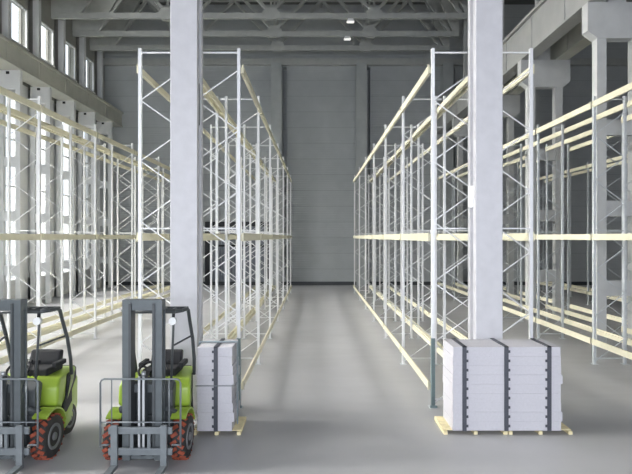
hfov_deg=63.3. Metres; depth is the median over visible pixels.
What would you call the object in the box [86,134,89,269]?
window
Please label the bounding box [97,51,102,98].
trim
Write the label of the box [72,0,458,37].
roof truss
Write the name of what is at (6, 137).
window
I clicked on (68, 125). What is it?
window
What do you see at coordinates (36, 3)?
trim
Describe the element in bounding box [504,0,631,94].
beam
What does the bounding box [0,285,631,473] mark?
floor
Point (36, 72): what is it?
beam
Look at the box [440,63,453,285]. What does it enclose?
trim
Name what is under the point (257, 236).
rack
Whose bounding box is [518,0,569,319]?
column
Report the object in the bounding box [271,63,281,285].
trim
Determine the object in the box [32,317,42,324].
work lamp
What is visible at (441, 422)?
wooden pallet
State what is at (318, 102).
wall
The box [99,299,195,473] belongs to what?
forklift
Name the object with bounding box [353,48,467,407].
rack
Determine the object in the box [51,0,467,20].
roof truss
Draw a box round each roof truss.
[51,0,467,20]
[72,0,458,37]
[89,0,448,51]
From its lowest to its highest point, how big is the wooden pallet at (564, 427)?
0.062 m
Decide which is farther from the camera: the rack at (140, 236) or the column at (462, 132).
the column at (462, 132)
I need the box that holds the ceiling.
[139,0,534,4]
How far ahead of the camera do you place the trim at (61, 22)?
26.25 m
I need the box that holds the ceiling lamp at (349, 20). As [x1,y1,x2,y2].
[346,18,353,22]
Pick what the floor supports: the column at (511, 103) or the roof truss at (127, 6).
the column at (511, 103)
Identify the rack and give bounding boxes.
[0,86,169,364]
[0,110,169,343]
[136,48,273,369]
[203,48,291,407]
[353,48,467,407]
[371,48,533,364]
[438,82,631,364]
[503,156,551,316]
[536,156,621,304]
[544,129,627,339]
[621,114,631,349]
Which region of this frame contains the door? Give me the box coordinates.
[205,222,268,284]
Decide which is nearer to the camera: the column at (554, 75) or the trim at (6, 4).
the column at (554, 75)
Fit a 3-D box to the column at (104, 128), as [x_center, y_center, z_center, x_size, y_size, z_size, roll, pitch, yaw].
[-12.585,-1.925,30.515,0.890,9.850,0.210,0,0,0]
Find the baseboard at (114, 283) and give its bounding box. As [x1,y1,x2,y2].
[106,282,591,284]
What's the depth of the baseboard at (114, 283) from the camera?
31.94 m
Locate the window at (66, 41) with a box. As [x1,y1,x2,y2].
[66,41,76,81]
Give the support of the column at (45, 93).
on the floor
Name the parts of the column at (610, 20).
leg, post, leg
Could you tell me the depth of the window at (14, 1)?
23.50 m
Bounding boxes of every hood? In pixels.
[8,366,74,406]
[119,366,191,406]
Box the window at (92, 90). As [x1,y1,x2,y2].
[86,57,95,93]
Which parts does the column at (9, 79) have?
leg, leg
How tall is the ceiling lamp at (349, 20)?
0.160 m
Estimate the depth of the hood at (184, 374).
7.18 m
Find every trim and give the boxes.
[2,0,11,39]
[33,0,40,58]
[58,19,65,74]
[79,37,85,87]
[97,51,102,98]
[103,58,627,65]
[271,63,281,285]
[355,63,366,285]
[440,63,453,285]
[524,89,539,284]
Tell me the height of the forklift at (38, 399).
2.191 m
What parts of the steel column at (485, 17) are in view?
lid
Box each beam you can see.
[0,33,123,126]
[437,0,606,133]
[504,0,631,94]
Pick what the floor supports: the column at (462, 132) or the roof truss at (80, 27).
the column at (462, 132)
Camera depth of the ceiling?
31.85 m
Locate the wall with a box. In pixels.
[104,5,627,281]
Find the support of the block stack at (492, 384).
on the wooden pallet at (441, 422)
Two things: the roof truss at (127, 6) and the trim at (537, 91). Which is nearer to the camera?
the roof truss at (127, 6)
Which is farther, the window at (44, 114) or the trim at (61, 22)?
the trim at (61, 22)
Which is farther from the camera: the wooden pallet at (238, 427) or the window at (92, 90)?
the window at (92, 90)
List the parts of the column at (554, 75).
leg, post, leg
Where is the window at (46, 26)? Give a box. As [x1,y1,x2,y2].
[41,22,55,67]
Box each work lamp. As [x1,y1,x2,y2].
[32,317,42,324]
[168,317,176,324]
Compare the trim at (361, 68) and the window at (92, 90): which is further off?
the trim at (361, 68)
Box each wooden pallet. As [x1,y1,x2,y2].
[194,416,245,434]
[434,416,507,434]
[508,422,572,434]
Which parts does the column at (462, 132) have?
leg, post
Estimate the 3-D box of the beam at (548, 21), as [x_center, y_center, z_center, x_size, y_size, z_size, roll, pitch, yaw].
[7.640,-7.075,12.490,0.560,1.350,38.980,0,0,0]
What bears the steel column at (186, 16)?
on the floor
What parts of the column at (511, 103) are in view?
post, leg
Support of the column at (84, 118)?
on the floor
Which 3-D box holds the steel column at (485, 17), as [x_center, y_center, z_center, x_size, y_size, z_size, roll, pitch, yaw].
[2.847,-5.750,8.674,0.500,17.500,0.472,0,0,0]
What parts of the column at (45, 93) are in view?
leg, leg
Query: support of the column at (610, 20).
on the floor
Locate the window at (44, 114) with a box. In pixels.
[41,114,44,276]
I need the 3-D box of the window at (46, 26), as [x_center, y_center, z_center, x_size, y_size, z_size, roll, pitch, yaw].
[-13.235,-9.475,25.075,0.170,1.851,1.650,0,0,0]
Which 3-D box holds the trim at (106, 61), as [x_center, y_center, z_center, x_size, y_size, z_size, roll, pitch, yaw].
[3.900,-10.850,31.850,34.200,0.400,0.300,0,0,0]
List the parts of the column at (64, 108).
leg, leg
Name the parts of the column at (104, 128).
leg, leg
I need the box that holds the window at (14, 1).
[12,0,29,50]
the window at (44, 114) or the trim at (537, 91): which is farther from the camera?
the trim at (537, 91)
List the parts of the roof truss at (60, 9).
plate, gusset plate, gusset plate, gusset plate, plate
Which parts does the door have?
rail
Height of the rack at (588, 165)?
6.320 m
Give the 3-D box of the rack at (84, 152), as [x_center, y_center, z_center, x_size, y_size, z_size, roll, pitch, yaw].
[-7.870,-0.160,18.230,0.876,6.320,18.510,0,0,0]
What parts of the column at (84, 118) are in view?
leg, leg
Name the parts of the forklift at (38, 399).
lift chain, load backrest, post, seat, backrest, armrest, panel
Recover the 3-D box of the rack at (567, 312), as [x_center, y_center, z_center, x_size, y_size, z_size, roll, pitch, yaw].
[8.620,-0.160,16.525,0.916,6.320,3.700,0,0,0]
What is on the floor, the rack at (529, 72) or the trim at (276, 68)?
the rack at (529, 72)
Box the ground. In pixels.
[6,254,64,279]
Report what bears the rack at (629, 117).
on the floor
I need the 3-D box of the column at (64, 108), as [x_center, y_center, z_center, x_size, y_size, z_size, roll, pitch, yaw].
[-12.585,-1.925,25.815,0.890,9.850,0.210,0,0,0]
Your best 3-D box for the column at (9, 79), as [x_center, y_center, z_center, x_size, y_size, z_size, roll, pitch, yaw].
[-12.585,-1.925,21.115,0.890,9.850,0.210,0,0,0]
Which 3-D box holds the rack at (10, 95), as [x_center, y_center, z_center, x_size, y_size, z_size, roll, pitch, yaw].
[-6.890,-0.160,18.230,0.876,6.320,18.510,0,0,0]
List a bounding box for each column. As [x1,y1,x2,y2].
[0,70,22,298]
[30,87,51,302]
[56,101,75,296]
[78,112,95,291]
[96,122,112,287]
[170,0,202,418]
[452,19,467,292]
[468,0,502,338]
[503,0,519,300]
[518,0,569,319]
[582,0,631,346]
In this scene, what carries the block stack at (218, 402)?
on the wooden pallet at (238, 427)
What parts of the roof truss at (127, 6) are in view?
plate, gusset plate, gusset plate, plate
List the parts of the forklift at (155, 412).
lift chain, load backrest, lift chain, armrest, seat, backrest, post, armrest, panel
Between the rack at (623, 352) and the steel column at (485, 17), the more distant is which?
the rack at (623, 352)
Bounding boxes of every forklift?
[0,299,77,473]
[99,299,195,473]
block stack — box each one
[195,338,240,431]
[443,338,562,430]
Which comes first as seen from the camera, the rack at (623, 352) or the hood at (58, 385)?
the hood at (58, 385)
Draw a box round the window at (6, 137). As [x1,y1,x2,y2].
[6,137,14,281]
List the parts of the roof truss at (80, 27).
plate, gusset plate, gusset plate, plate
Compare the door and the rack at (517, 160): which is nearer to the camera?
the rack at (517, 160)
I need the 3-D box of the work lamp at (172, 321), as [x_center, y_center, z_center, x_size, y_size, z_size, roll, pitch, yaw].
[-1.940,1.140,6.955,0.100,0.098,0.070,0,0,0]
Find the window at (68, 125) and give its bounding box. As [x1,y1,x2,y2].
[63,125,68,273]
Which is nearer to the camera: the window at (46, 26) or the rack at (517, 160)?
the rack at (517, 160)
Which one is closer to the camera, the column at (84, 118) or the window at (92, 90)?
the column at (84, 118)

